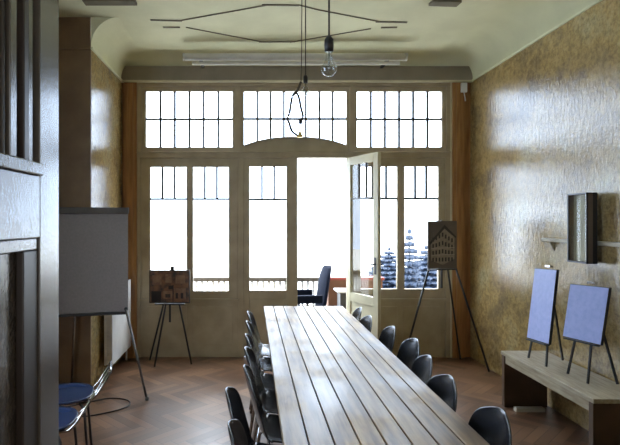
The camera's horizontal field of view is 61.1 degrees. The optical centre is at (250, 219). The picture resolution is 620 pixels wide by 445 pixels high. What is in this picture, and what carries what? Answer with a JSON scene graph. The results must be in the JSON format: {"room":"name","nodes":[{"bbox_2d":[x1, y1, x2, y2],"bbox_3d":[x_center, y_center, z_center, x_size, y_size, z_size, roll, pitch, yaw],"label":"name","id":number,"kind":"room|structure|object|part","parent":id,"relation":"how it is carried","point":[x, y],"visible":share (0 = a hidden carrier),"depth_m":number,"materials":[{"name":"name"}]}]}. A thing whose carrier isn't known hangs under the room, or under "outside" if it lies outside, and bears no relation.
{"room":"meeting room","nodes":[
{"label":"meeting room","id":0,"kind":"room"},
{"bbox_2d":[59,17,90,384],"bbox_3d":[-2.026,-0.200,4.880,1.049,3.600,0.020,0,0,0],"label":"wall pier","id":1,"kind":"object","parent":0,"point":[74,64],"visible":0.11,"depth_m":4.87,"materials":[{"name":"brown paint"}]},
{"bbox_2d":[91,50,121,386],"bbox_3d":[-1.600,-0.200,5.530,0.200,3.600,1.280,0,0,0],"label":"wall","id":2,"kind":"structure","parent":0,"point":[106,88],"depth_m":5.29,"materials":[{"name":"paint"}]},
{"bbox_2d":[59,47,90,48],"bbox_3d":[-1.950,-1.610,4.864,0.900,0.020,0.012,0,0,0],"label":"trim","id":3,"kind":"structure","parent":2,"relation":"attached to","point":[59,47],"depth_m":4.86,"materials":[{"name":"brown paint"}]},
{"bbox_2d":[104,279,130,364],"bbox_3d":[-1.439,1.140,5.580,0.118,0.920,0.800,0,0,0],"label":"radiator","id":4,"kind":"object","parent":2,"relation":"attached to","point":[117,336],"visible":0.59,"depth_m":5.33,"materials":[{"name":"white metal"}]},
{"bbox_3d":[-1.455,1.065,5.580,0.020,0.770,0.800,0,0,0],"label":"panel","id":5,"kind":"part","parent":4,"relation":"part of","materials":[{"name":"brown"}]},
{"bbox_2d":[106,315,110,364],"bbox_3d":[-1.423,1.067,5.580,0.045,0.765,0.800,0,0,0],"label":"grille","id":6,"kind":"object","parent":4,"relation":"attached to","point":[108,317],"depth_m":5.20,"materials":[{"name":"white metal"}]},
{"bbox_2d":[122,83,469,356],"bbox_3d":[0.530,-0.200,6.130,4.100,3.600,0.120,0,0,0],"label":"wall","id":7,"kind":"structure","parent":0,"point":[467,94],"depth_m":6.07,"materials":[{"name":"orange wood"}]},
{"bbox_2d":[124,82,136,357],"bbox_3d":[-1.398,-0.005,6.088,0.146,3.211,0.165,0,0,0],"label":"trim","id":8,"kind":"structure","parent":7,"relation":"attached to","point":[130,88],"depth_m":6.02,"materials":[{"name":"orange wood"}]},
{"bbox_2d":[137,83,451,357],"bbox_3d":[0.505,-0.003,6.090,3.660,3.205,0.140,0,0,0],"label":"window","id":9,"kind":"structure","parent":7,"relation":"in","point":[146,163],"depth_m":6.05,"materials":[{"name":"beige paint"}]},
{"bbox_2d":[142,87,234,150],"bbox_3d":[-0.727,-1.176,6.095,1.091,0.765,0.050,0,0,0],"label":"window","id":10,"kind":"structure","parent":9,"relation":"attached to","point":[145,90],"depth_m":6.07,"materials":[{"name":"beige paint"}]},
{"bbox_2d":[140,299,238,356],"bbox_3d":[-0.718,1.258,6.095,1.152,0.684,0.110,0,0,0],"label":"panel","id":11,"kind":"object","parent":9,"relation":"attached to","point":[211,325],"visible":0.88,"depth_m":6.06,"materials":[{"name":"beige paint"}]},
{"bbox_2d":[244,158,296,355],"bbox_3d":[0.231,0.432,6.091,0.624,2.311,0.058,0,0,0],"label":"door","id":12,"kind":"structure","parent":9,"relation":"attached to","point":[255,301],"depth_m":6.07,"materials":[{"name":"beige paint"}]},
{"bbox_3d":[0.198,1.201,6.066,0.420,0.558,0.008,0,0,0],"label":"panel","id":13,"kind":"part","parent":12,"relation":"part of","materials":[{"name":"beige paint"}]},
{"bbox_2d":[241,87,348,150],"bbox_3d":[0.516,-1.175,6.080,1.266,0.767,0.080,0,0,0],"label":"window","id":14,"kind":"structure","parent":9,"relation":"attached to","point":[283,143],"depth_m":6.07,"materials":[{"name":"beige paint"}]},
{"bbox_2d":[347,152,381,339],"bbox_3d":[1.228,0.434,5.762,0.157,2.308,0.589,0,0,-29],"label":"door","id":15,"kind":"structure","parent":9,"relation":"attached to","point":[371,305],"depth_m":5.63,"materials":[{"name":"paint"}]},
{"bbox_3d":[1.325,0.490,5.578,0.152,0.180,0.110,0,0,-23],"label":"handle","id":16,"kind":"part","parent":15,"relation":"part of","materials":[{"name":"black metal"}]},
{"bbox_2d":[355,158,444,298],"bbox_3d":[1.739,0.105,6.095,1.051,1.658,0.050,0,0,0],"label":"window","id":17,"kind":"structure","parent":9,"relation":"attached to","point":[400,292],"depth_m":6.07,"materials":[{"name":"beige paint"}]},
{"bbox_2d":[355,87,445,150],"bbox_3d":[1.742,-1.176,6.095,1.068,0.765,0.050,0,0,0],"label":"window","id":18,"kind":"structure","parent":9,"relation":"attached to","point":[370,90],"depth_m":6.08,"materials":[{"name":"beige paint"}]},
{"bbox_2d":[381,299,446,356],"bbox_3d":[1.739,1.258,6.095,1.071,0.684,0.110,0,0,0],"label":"panel","id":19,"kind":"object","parent":9,"relation":"attached to","point":[429,328],"visible":0.62,"depth_m":6.06,"materials":[{"name":"beige paint"}]},
{"bbox_2d":[452,82,464,357],"bbox_3d":[2.405,-0.005,6.088,0.140,3.211,0.165,0,0,0],"label":"trim","id":20,"kind":"structure","parent":7,"relation":"attached to","point":[458,100],"depth_m":6.02,"materials":[{"name":"orange wood"}]},
{"bbox_2d":[461,83,466,100],"bbox_3d":[2.451,-1.473,5.987,0.070,0.211,0.035,0,0,0],"label":"junction box","id":21,"kind":"object","parent":7,"relation":"attached to","point":[463,85],"visible":1,"depth_m":5.97,"materials":[{"name":"white plastic"}]},
{"bbox_2d":[121,66,472,79],"bbox_3d":[0.530,-1.693,6.035,4.060,0.167,0.070,0,0,0],"label":"beam","id":22,"kind":"structure","parent":0,"point":[129,72],"depth_m":6.00,"materials":[{"name":"paint"}]},
{"bbox_2d":[182,53,407,67],"bbox_3d":[0.475,-1.740,5.799,2.421,0.126,0.442,0,0,0],"label":"light fixture","id":23,"kind":"object","parent":22,"relation":"attached to","point":[202,59],"visible":1,"depth_m":5.60,"materials":[{"name":"white metal"}]},
{"bbox_3d":[0.475,-1.762,5.620,2.381,0.074,0.076,0,0,0],"label":"casing","id":24,"kind":"part","parent":23,"relation":"part of","materials":[{"name":"white metal"}]},
{"bbox_2d":[121,80,472,82],"bbox_3d":[0.530,-1.602,6.008,4.060,0.020,0.045,0,0,0],"label":"trim","id":25,"kind":"structure","parent":22,"relation":"attached to","point":[122,81],"depth_m":5.99,"materials":[{"name":"paint"}]},
{"bbox_2d":[59,356,588,444],"bbox_3d":[0.080,1.660,2.285,5.260,0.120,7.770,0,0,0],"label":"floor","id":26,"kind":"structure","parent":0,"point":[186,404],"depth_m":4.44,"materials":[{"name":"brown wood"}]},
{"bbox_2d":[59,383,101,444],"bbox_3d":[-1.156,1.296,3.006,0.522,0.610,0.406,0,0,-6],"label":"chair","id":27,"kind":"object","parent":26,"relation":"on","point":[68,416],"visible":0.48,"depth_m":3.02,"materials":[{"name":"blue plastic"}]},
{"bbox_3d":[-1.214,1.161,3.000,0.406,0.031,0.406,0,0,-6],"label":"seat","id":28,"kind":"part","parent":27,"relation":"part of","materials":[{"name":"blue fabric"}]},
{"bbox_3d":[-1.081,1.385,3.171,0.022,0.432,0.093,0,0,44],"label":"leg","id":29,"kind":"part","parent":27,"relation":"part of","materials":[{"name":"black metal"}]},
{"bbox_2d":[59,361,111,444],"bbox_3d":[-1.198,1.296,3.464,0.522,0.610,0.406,0,0,-14],"label":"chair","id":30,"kind":"object","parent":26,"relation":"on","point":[69,393],"visible":0.63,"depth_m":3.50,"materials":[{"name":"blue fabric"}]},
{"bbox_3d":[-1.254,1.161,3.450,0.406,0.031,0.406,0,0,-14],"label":"seat","id":31,"kind":"part","parent":30,"relation":"part of","materials":[{"name":"blue fabric"}]},
{"bbox_3d":[-1.070,1.385,3.335,0.094,0.432,0.022,0,0,25],"label":"leg","id":32,"kind":"part","parent":30,"relation":"part of","materials":[{"name":"black metal"}]},
{"bbox_3d":[-1.148,1.385,3.639,0.022,0.432,0.093,0,0,36],"label":"leg","id":33,"kind":"part","parent":30,"relation":"part of","materials":[{"name":"black metal"}]},
{"bbox_3d":[-1.052,1.091,3.502,0.220,0.199,0.280,0,0,-14],"label":"frame","id":34,"kind":"part","parent":30,"relation":"part of","materials":[{"name":"silver metal"}]},
{"bbox_2d":[67,397,130,416],"bbox_3d":[-1.333,1.594,4.410,0.630,0.010,0.350,0,0,-36],"label":"cable","id":35,"kind":"object","parent":26,"relation":"on","point":[111,397],"visible":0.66,"depth_m":4.45,"materials":[{"name":"black rubber"}]},
{"bbox_2d":[59,207,148,400],"bbox_3d":[-1.436,0.744,4.689,0.988,1.718,0.422,0,0,-15],"label":"flip chart","id":36,"kind":"object","parent":26,"relation":"on","point":[93,241],"visible":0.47,"depth_m":4.67,"materials":[{"name":"black metal"}]},
{"bbox_3d":[-1.615,0.800,4.776,0.186,1.602,0.032,0,0,44],"label":"leg","id":37,"kind":"part","parent":36,"relation":"part of","materials":[{"name":"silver metal"}]},
{"bbox_2d":[59,311,125,316],"bbox_3d":[-1.433,0.837,4.622,0.665,0.022,0.057,0,0,-14],"label":"tray","id":38,"kind":"object","parent":36,"relation":"on","point":[61,313],"depth_m":4.60,"materials":[{"name":"black metal"}]},
{"bbox_3d":[-1.022,1.200,4.644,0.233,0.805,0.032,0,0,14],"label":"leg","id":39,"kind":"part","parent":36,"relation":"part of","materials":[{"name":"black metal"}]},
{"bbox_2d":[149,266,191,366],"bbox_3d":[-0.952,1.049,5.713,0.544,1.102,0.300,0,0,19],"label":"easel","id":40,"kind":"object","parent":26,"relation":"on","point":[171,267],"visible":0.75,"depth_m":5.66,"materials":[{"name":"black metal"}]},
{"bbox_3d":[-1.008,1.073,5.793,0.422,1.054,0.022,0,0,43],"label":"leg","id":41,"kind":"part","parent":40,"relation":"part of","materials":[{"name":"black metal"}]},
{"bbox_3d":[-0.955,1.073,5.655,0.213,1.050,0.022,0,0,3],"label":"leg","id":42,"kind":"part","parent":40,"relation":"part of","materials":[{"name":"black metal"}]},
{"bbox_2d":[149,270,189,302],"bbox_3d":[-0.875,0.716,5.592,0.436,0.355,0.024,0,0,0],"label":"board","id":43,"kind":"object","parent":40,"relation":"on","point":[165,286],"visible":1,"depth_m":5.58,"materials":[{"name":"brown wood"}]},
{"bbox_3d":[-0.755,1.073,5.706,0.241,1.050,0.021,0,0,-29],"label":"leg","id":44,"kind":"part","parent":40,"relation":"part of","materials":[{"name":"black metal"}]},
{"bbox_2d":[227,419,248,444],"bbox_3d":[0.139,1.201,2.050,0.464,0.801,0.386,0,0,1],"label":"shell chair","id":45,"kind":"object","parent":26,"relation":"on","point":[237,434],"visible":1,"depth_m":2.14,"materials":[{"name":"black plastic"}]},
{"bbox_2d":[225,387,272,444],"bbox_3d":[0.109,1.201,2.461,0.464,0.801,0.386,0,0,2],"label":"shell chair","id":46,"kind":"object","parent":26,"relation":"on","point":[234,402],"visible":0.67,"depth_m":2.58,"materials":[{"name":"black plastic"}]},
{"bbox_2d":[247,311,269,409],"bbox_3d":[0.195,1.201,4.561,0.464,0.801,0.386,0,0,3],"label":"shell chair","id":47,"kind":"object","parent":26,"relation":"on","point":[264,348],"visible":0.37,"depth_m":4.66,"materials":[{"name":"black plastic"}]},
{"bbox_2d":[246,320,271,428],"bbox_3d":[0.190,1.201,4.120,0.464,0.801,0.386,0,0,1],"label":"shell chair","id":48,"kind":"object","parent":26,"relation":"on","point":[265,362],"visible":0.43,"depth_m":4.19,"materials":[{"name":"black plastic"}]},
{"bbox_2d":[245,333,274,440],"bbox_3d":[0.188,1.201,3.660,0.464,0.801,0.386,0,0,0],"label":"shell chair","id":49,"kind":"object","parent":26,"relation":"on","point":[267,379],"visible":0.38,"depth_m":3.75,"materials":[{"name":"black plastic"}]},
{"bbox_3d":[0.042,1.395,3.817,0.126,0.413,0.022,0,0,27],"label":"leg","id":50,"kind":"part","parent":49,"relation":"part of","materials":[{"name":"silver metal"}]},
{"bbox_3d":[0.043,1.395,3.502,0.126,0.413,0.022,0,0,-27],"label":"leg","id":51,"kind":"part","parent":49,"relation":"part of","materials":[{"name":"silver metal"}]},
{"bbox_2d":[244,346,277,441],"bbox_3d":[0.189,1.201,3.261,0.464,0.801,0.386,0,0,3],"label":"shell chair","id":52,"kind":"object","parent":26,"relation":"on","point":[268,398],"visible":0.44,"depth_m":3.34,"materials":[{"name":"black plastic"}]},
{"bbox_3d":[0.036,1.395,3.111,0.126,0.413,0.022,0,0,-24],"label":"leg","id":53,"kind":"part","parent":52,"relation":"part of","materials":[{"name":"silver metal"}]},
{"bbox_2d":[243,365,282,443],"bbox_3d":[0.189,1.201,2.860,0.464,0.801,0.386,0,0,-1],"label":"shell chair","id":54,"kind":"object","parent":26,"relation":"on","point":[269,424],"visible":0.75,"depth_m":2.86,"materials":[{"name":"black plastic"}]},
{"bbox_3d":[0.041,1.395,3.014,0.126,0.413,0.022,0,0,26],"label":"leg","id":55,"kind":"part","parent":54,"relation":"part of","materials":[{"name":"silver metal"}]},
{"bbox_2d":[352,307,361,320],"bbox_3d":[0.785,1.201,4.779,0.464,0.801,0.386,0,0,3],"label":"shell chair","id":56,"kind":"object","parent":26,"relation":"on","point":[357,313],"visible":0.21,"depth_m":4.82,"materials":[{"name":"black plastic"}]},
{"bbox_2d":[359,315,371,331],"bbox_3d":[0.775,1.201,4.341,0.464,0.801,0.386,0,0,-3],"label":"shell chair","id":57,"kind":"object","parent":26,"relation":"on","point":[366,321],"visible":0.16,"depth_m":4.38,"materials":[{"name":"black plastic"}]},
{"bbox_2d":[264,306,489,444],"bbox_3d":[0.515,1.225,3.245,0.780,0.750,3.790,0,0,0],"label":"table","id":58,"kind":"object","parent":26,"relation":"on","point":[336,383],"visible":1,"depth_m":2.59,"materials":[{"name":"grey wood"}]},
{"bbox_2d":[379,326,395,351],"bbox_3d":[0.850,1.201,3.920,0.464,0.801,0.386,0,0,0],"label":"shell chair","id":59,"kind":"object","parent":26,"relation":"on","point":[387,336],"visible":0.27,"depth_m":3.97,"materials":[{"name":"black plastic"}]},
{"bbox_2d":[397,338,419,369],"bbox_3d":[0.890,1.201,3.501,0.464,0.801,0.386,0,0,-2],"label":"shell chair","id":60,"kind":"object","parent":26,"relation":"on","point":[409,350],"visible":0.28,"depth_m":3.56,"materials":[{"name":"black plastic"}]},
{"bbox_2d":[411,355,432,384],"bbox_3d":[0.830,1.201,3.079,0.464,0.801,0.386,0,0,3],"label":"shell chair","id":61,"kind":"object","parent":26,"relation":"on","point":[421,367],"visible":0.25,"depth_m":3.11,"materials":[{"name":"black plastic"}]},
{"bbox_2d":[427,374,456,411],"bbox_3d":[0.800,1.201,2.661,0.464,0.801,0.386,0,0,-3],"label":"shell chair","id":62,"kind":"object","parent":26,"relation":"on","point":[443,386],"visible":0.32,"depth_m":2.69,"materials":[{"name":"black plastic"}]},
{"bbox_2d":[409,220,489,371],"bbox_3d":[1.991,0.800,5.635,0.976,1.599,0.532,0,0,-11],"label":"easel","id":63,"kind":"object","parent":26,"relation":"on","point":[448,269],"visible":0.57,"depth_m":5.52,"materials":[{"name":"black metal"}]},
{"bbox_3d":[1.795,0.829,5.498,0.546,1.541,0.022,0,0,-22],"label":"leg","id":64,"kind":"part","parent":63,"relation":"part of","materials":[{"name":"black metal"}]},
{"bbox_2d":[427,221,456,268],"bbox_3d":[2.021,0.262,5.494,0.353,0.503,0.022,0,0,-16],"label":"board","id":65,"kind":"object","parent":63,"relation":"on","point":[441,235],"visible":1,"depth_m":5.48,"materials":[{"name":"brown wood"}]},
{"bbox_3d":[2.232,0.829,5.794,0.022,1.541,0.533,0,0,43],"label":"leg","id":66,"kind":"part","parent":63,"relation":"part of","materials":[{"name":"black metal"}]},
{"bbox_3d":[2.284,0.829,5.539,0.486,1.540,0.021,0,0,15],"label":"leg","id":67,"kind":"part","parent":63,"relation":"part of","materials":[{"name":"black metal"}]},
{"bbox_2d":[468,406,511,444],"bbox_3d":[0.835,1.201,2.200,0.464,0.801,0.386,0,0,0],"label":"shell chair","id":68,"kind":"object","parent":26,"relation":"on","point":[492,424],"visible":0.91,"depth_m":2.23,"materials":[{"name":"black plastic"}]},
{"bbox_2d":[513,406,544,411],"bbox_3d":[2.330,1.585,4.355,0.240,0.030,0.050,0,0,0],"label":"plank offcut","id":69,"kind":"object","parent":26,"relation":"on","point":[515,408],"visible":1,"depth_m":4.33,"materials":[{"name":"beige wood"}]},
{"bbox_2d":[501,351,619,444],"bbox_3d":[2.353,1.365,3.890,0.385,0.470,1.220,0,0,0],"label":"bench","id":70,"kind":"object","parent":26,"relation":"on","point":[525,381],"visible":0.94,"depth_m":3.78,"materials":[{"name":"beige wood"}]},
{"bbox_3d":[2.350,1.381,4.468,0.370,0.439,0.045,0,0,0],"label":"leg","id":71,"kind":"part","parent":70,"relation":"part of","materials":[{"name":"brown wood"}]},
{"bbox_2d":[526,265,563,366],"bbox_3d":[2.368,0.741,4.112,0.278,0.770,0.269,0,0,0],"label":"easel","id":72,"kind":"object","parent":70,"relation":"on","point":[550,266],"visible":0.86,"depth_m":4.14,"materials":[{"name":"black metal"}]},
{"bbox_3d":[2.308,0.757,4.195,0.146,0.737,0.018,0,0,45],"label":"leg","id":73,"kind":"part","parent":72,"relation":"part of","materials":[{"name":"black metal"}]},
{"bbox_2d":[527,268,558,344],"bbox_3d":[2.305,0.672,4.111,0.088,0.584,0.268,0,0,-6],"label":"board","id":74,"kind":"object","parent":72,"relation":"on","point":[545,282],"visible":1,"depth_m":4.09,"materials":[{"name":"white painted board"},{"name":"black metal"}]},
{"bbox_3d":[2.311,0.755,4.031,0.151,0.740,0.018,0,0,-43],"label":"leg","id":75,"kind":"part","parent":72,"relation":"part of","materials":[{"name":"black metal"}]},
{"bbox_3d":[2.434,0.806,4.141,0.158,0.639,0.016,0,0,-24],"label":"leg","id":76,"kind":"part","parent":72,"relation":"part of","materials":[{"name":"black metal"}]},
{"bbox_2d":[563,281,618,383],"bbox_3d":[2.395,0.780,3.678,0.208,0.692,0.279,0,0,-8],"label":"easel","id":77,"kind":"object","parent":70,"relation":"on","point":[588,282],"visible":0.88,"depth_m":3.60,"materials":[{"name":"black metal"}]},
{"bbox_3d":[2.360,0.796,3.762,0.135,0.658,0.017,0,0,41],"label":"leg","id":78,"kind":"part","parent":77,"relation":"part of","materials":[{"name":"black metal"}]},
{"bbox_2d":[563,284,611,345],"bbox_3d":[2.369,0.658,3.677,0.078,0.399,0.319,0,0,-17],"label":"board","id":79,"kind":"object","parent":77,"relation":"on","point":[587,306],"visible":1,"depth_m":3.65,"materials":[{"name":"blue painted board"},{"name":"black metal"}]},
{"bbox_3d":[2.369,0.795,3.611,0.156,0.661,0.016,0,0,-36],"label":"leg","id":80,"kind":"part","parent":77,"relation":"part of","materials":[{"name":"black metal"}]},
{"bbox_3d":[2.469,0.846,3.621,0.015,0.561,0.163,0,0,-34],"label":"leg","id":81,"kind":"part","parent":77,"relation":"part of","materials":[{"name":"black metal"}]},
{"bbox_3d":[2.350,1.381,3.312,0.370,0.439,0.045,0,0,0],"label":"leg","id":82,"kind":"part","parent":70,"relation":"part of","materials":[{"name":"brown wood"}]},
{"bbox_2d":[59,0,595,77],"bbox_3d":[0.080,-1.760,3.385,4.960,0.280,5.370,0,0,0],"label":"ceiling","id":83,"kind":"structure","parent":0,"point":[478,35],"depth_m":5.05,"materials":[{"name":"paint"}]},
{"bbox_2d":[82,0,461,6],"bbox_3d":[0.185,-1.888,4.508,3.263,0.024,0.118,0,0,-1],"label":"trim","id":84,"kind":"structure","parent":83,"relation":"attached to","point":[441,3],"depth_m":4.51,"materials":[{"name":"beige paint"}]},
{"bbox_2d":[150,4,406,42],"bbox_3d":[0.272,-1.896,5.064,2.452,0.008,0.981,0,0,0],"label":"trim","id":85,"kind":"structure","parent":83,"relation":"attached to","point":[262,5],"depth_m":4.96,"materials":[{"name":"black metal"}]},
{"bbox_2d":[286,0,303,137],"bbox_3d":[0.366,-1.291,4.300,0.148,1.217,0.051,0,0,0],"label":"cable loop","id":86,"kind":"object","parent":83,"relation":"hanging from","point":[299,135],"visible":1,"depth_m":4.29,"materials":[{"name":"black rubber"}]},
{"bbox_3d":[0.418,-1.521,4.300,0.015,0.759,0.008,0,0,0],"label":"cord","id":87,"kind":"part","parent":86,"relation":"part of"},
{"bbox_2d":[303,0,307,91],"bbox_3d":[0.456,-1.471,4.350,0.090,0.858,0.090,0,0,0],"label":"pendant bulb","id":88,"kind":"object","parent":83,"relation":"hanging from","point":[305,78],"visible":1,"depth_m":4.35,"materials":[{"name":"clear glass"}]},
{"bbox_2d":[303,75,307,83],"bbox_3d":[0.456,-1.180,4.350,0.039,0.072,0.039,0,0,0],"label":"socket","id":89,"kind":"object","parent":88,"relation":"attached to","point":[305,79],"depth_m":4.34,"materials":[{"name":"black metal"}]},
{"bbox_3d":[0.456,-1.557,4.350,0.009,0.686,0.008,0,0,0],"label":"cord","id":90,"kind":"part","parent":88,"relation":"part of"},
{"bbox_2d":[321,0,335,76],"bbox_3d":[0.352,-1.274,2.350,0.090,1.252,0.090,0,0,0],"label":"pendant bulb","id":91,"kind":"object","parent":83,"relation":"hanging from","point":[329,41],"visible":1,"depth_m":2.35,"materials":[{"name":"clear glass"}]},
{"bbox_2d":[324,36,333,52],"bbox_3d":[0.352,-0.798,2.350,0.043,0.072,0.043,0,0,0],"label":"socket","id":92,"kind":"object","parent":91,"relation":"attached to","point":[329,41],"depth_m":2.33,"materials":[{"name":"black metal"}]},
{"bbox_3d":[0.352,-1.366,2.350,0.009,1.068,0.008,0,0,0],"label":"cord","id":93,"kind":"part","parent":91,"relation":"part of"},
{"bbox_2d":[470,0,619,430],"bbox_3d":[2.635,-0.200,3.435,0.150,3.600,5.470,0,0,0],"label":"wall","id":94,"kind":"structure","parent":0,"point":[545,120],"depth_m":4.50,"materials":[{"name":"paint"}]},
{"bbox_2d":[91,0,601,80],"bbox_3d":[0.530,-1.610,3.385,4.060,0.020,5.370,0,0,0],"label":"trim","id":95,"kind":"structure","parent":94,"relation":"attached to","point":[596,1],"depth_m":4.84,"materials":[{"name":"paint"}]},
{"bbox_2d":[541,238,619,250],"bbox_3d":[2.538,0.207,3.830,0.045,0.105,1.360,0,0,0],"label":"shelf","id":96,"kind":"object","parent":94,"relation":"attached to","point":[551,241],"visible":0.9,"depth_m":4.18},
{"bbox_2d":[567,192,596,263],"bbox_3d":[2.472,0.060,3.885,0.080,0.520,0.230,0,0,0],"label":"display case","id":97,"kind":"object","parent":96,"relation":"attached to","point":[581,207],"visible":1,"depth_m":3.88,"materials":[{"name":"black metal"}]},
{"bbox_3d":[-0.650,1.680,6.720,7.700,0.140,1.060,0,0,0],"label":"floor","id":98,"kind":"structure","parent":0,"visible":0},
{"bbox_2d":[193,277,318,305],"bbox_3d":[-1.055,1.135,7.000,4.090,0.730,0.080,0,0,0],"label":"balustrade","id":99,"kind":"object","parent":98,"relation":"on","point":[196,280],"visible":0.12,"depth_m":6.97,"materials":[{"name":"white ceramic"}]},
{"bbox_3d":[-1.055,0.797,7.000,4.090,0.055,0.080,0,0,0],"label":"handrail","id":100,"kind":"part","parent":99,"relation":"part of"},
{"bbox_2d":[297,265,331,305],"bbox_3d":[0.691,1.093,6.541,0.653,1.035,0.609,0,0,-7],"label":"swivel chair","id":101,"kind":"object","parent":98,"relation":"on","point":[304,296],"visible":0.3,"depth_m":6.41,"materials":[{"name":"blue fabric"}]},
{"bbox_3d":[0.621,0.960,6.811,0.370,0.100,0.056,0,0,-7],"label":"armrest","id":102,"kind":"part","parent":101,"relation":"part of","materials":[{"name":"blue fabric"}]},
{"bbox_3d":[0.684,0.960,6.285,0.370,0.100,0.056,0,0,-7],"label":"armrest","id":103,"kind":"part","parent":101,"relation":"part of","materials":[{"name":"blue fabric"}]},
{"bbox_3d":[0.918,0.858,6.580,0.194,0.565,0.447,0,0,-7],"label":"backrest","id":104,"kind":"part","parent":101,"relation":"part of","materials":[{"name":"blue fabric"}]},
{"bbox_2d":[334,288,345,308],"bbox_3d":[1.216,1.248,6.620,0.280,0.725,0.300,0,0,0],"label":"side table","id":105,"kind":"object","parent":98,"relation":"on","point":[341,292],"visible":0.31,"depth_m":6.50,"materials":[{"name":"white wood"}]},
{"bbox_2d":[326,276,383,305],"bbox_3d":[1.390,1.188,7.010,0.760,0.845,0.220,0,0,0],"label":"parapet","id":106,"kind":"object","parent":98,"relation":"on","point":[335,281],"visible":0.23,"depth_m":6.92,"materials":[{"name":"brick"}]},
{"bbox_3d":[0.080,-0.200,0.640,5.260,3.600,0.120,0,0,0],"label":"wall","id":107,"kind":"structure","parent":0,"visible":0},
{"bbox_2d":[0,0,58,444],"bbox_3d":[-0.617,0.245,1.173,0.057,2.690,0.905,0,0,0],"label":"door","id":108,"kind":"structure","parent":107,"relation":"in","point":[29,29],"depth_m":1.42,"materials":[{"name":"grey paint"}]},
{"bbox_3d":[-0.634,0.700,1.165,0.012,1.300,0.629,0,0,0],"label":"panel","id":109,"kind":"part","parent":108,"relation":"part of","materials":[{"name":"grey paint"}]},
{"bbox_3d":[-0.617,0.068,1.182,0.022,0.035,0.594,0,0,0],"label":"panel moulding","id":110,"kind":"part","parent":108,"relation":"part of","materials":[{"name":"grey paint"}]},
{"bbox_3d":[-0.616,0.700,1.165,0.024,1.300,0.629,0,0,0],"label":"panel moulding","id":111,"kind":"part","parent":108,"relation":"part of","materials":[{"name":"black wood"}]},
{"label":"outside","id":112,"kind":"structure","parent":0,"visible":0},
{"bbox_2d":[151,238,426,304],"bbox_3d":[0.000,5.700,83.800,160.000,0.200,152.400,0,0,0],"label":"ground","id":113,"kind":"structure","parent":112,"point":[210,255],"depth_m":79.79,"materials":[{"name":"white snow"}]},
{"bbox_2d":[368,247,405,287],"bbox_3d":[5.469,3.333,20.549,3.996,4.534,4.098,0,0,0],"label":"spruce tree","id":114,"kind":"object","parent":113,"relation":"on","point":[388,270],"visible":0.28,"depth_m":20.17,"materials":[{"name":"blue plant"}]},
{"bbox_2d":[394,229,423,287],"bbox_3d":[4.066,2.925,13.437,1.701,5.350,1.505,0,0,0],"label":"spruce tree","id":115,"kind":"object","parent":113,"relation":"on","point":[411,281],"visible":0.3,"depth_m":13.28,"materials":[{"name":"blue plant"}]},
{"bbox_2d":[405,246,436,287],"bbox_3d":[5.646,3.210,16.804,4.077,4.781,4.093,0,0,25],"label":"spruce tree","id":116,"kind":"object","parent":113,"relation":"on","point":[431,282],"visible":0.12,"depth_m":16.47,"materials":[{"name":"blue plant"}]}
]}

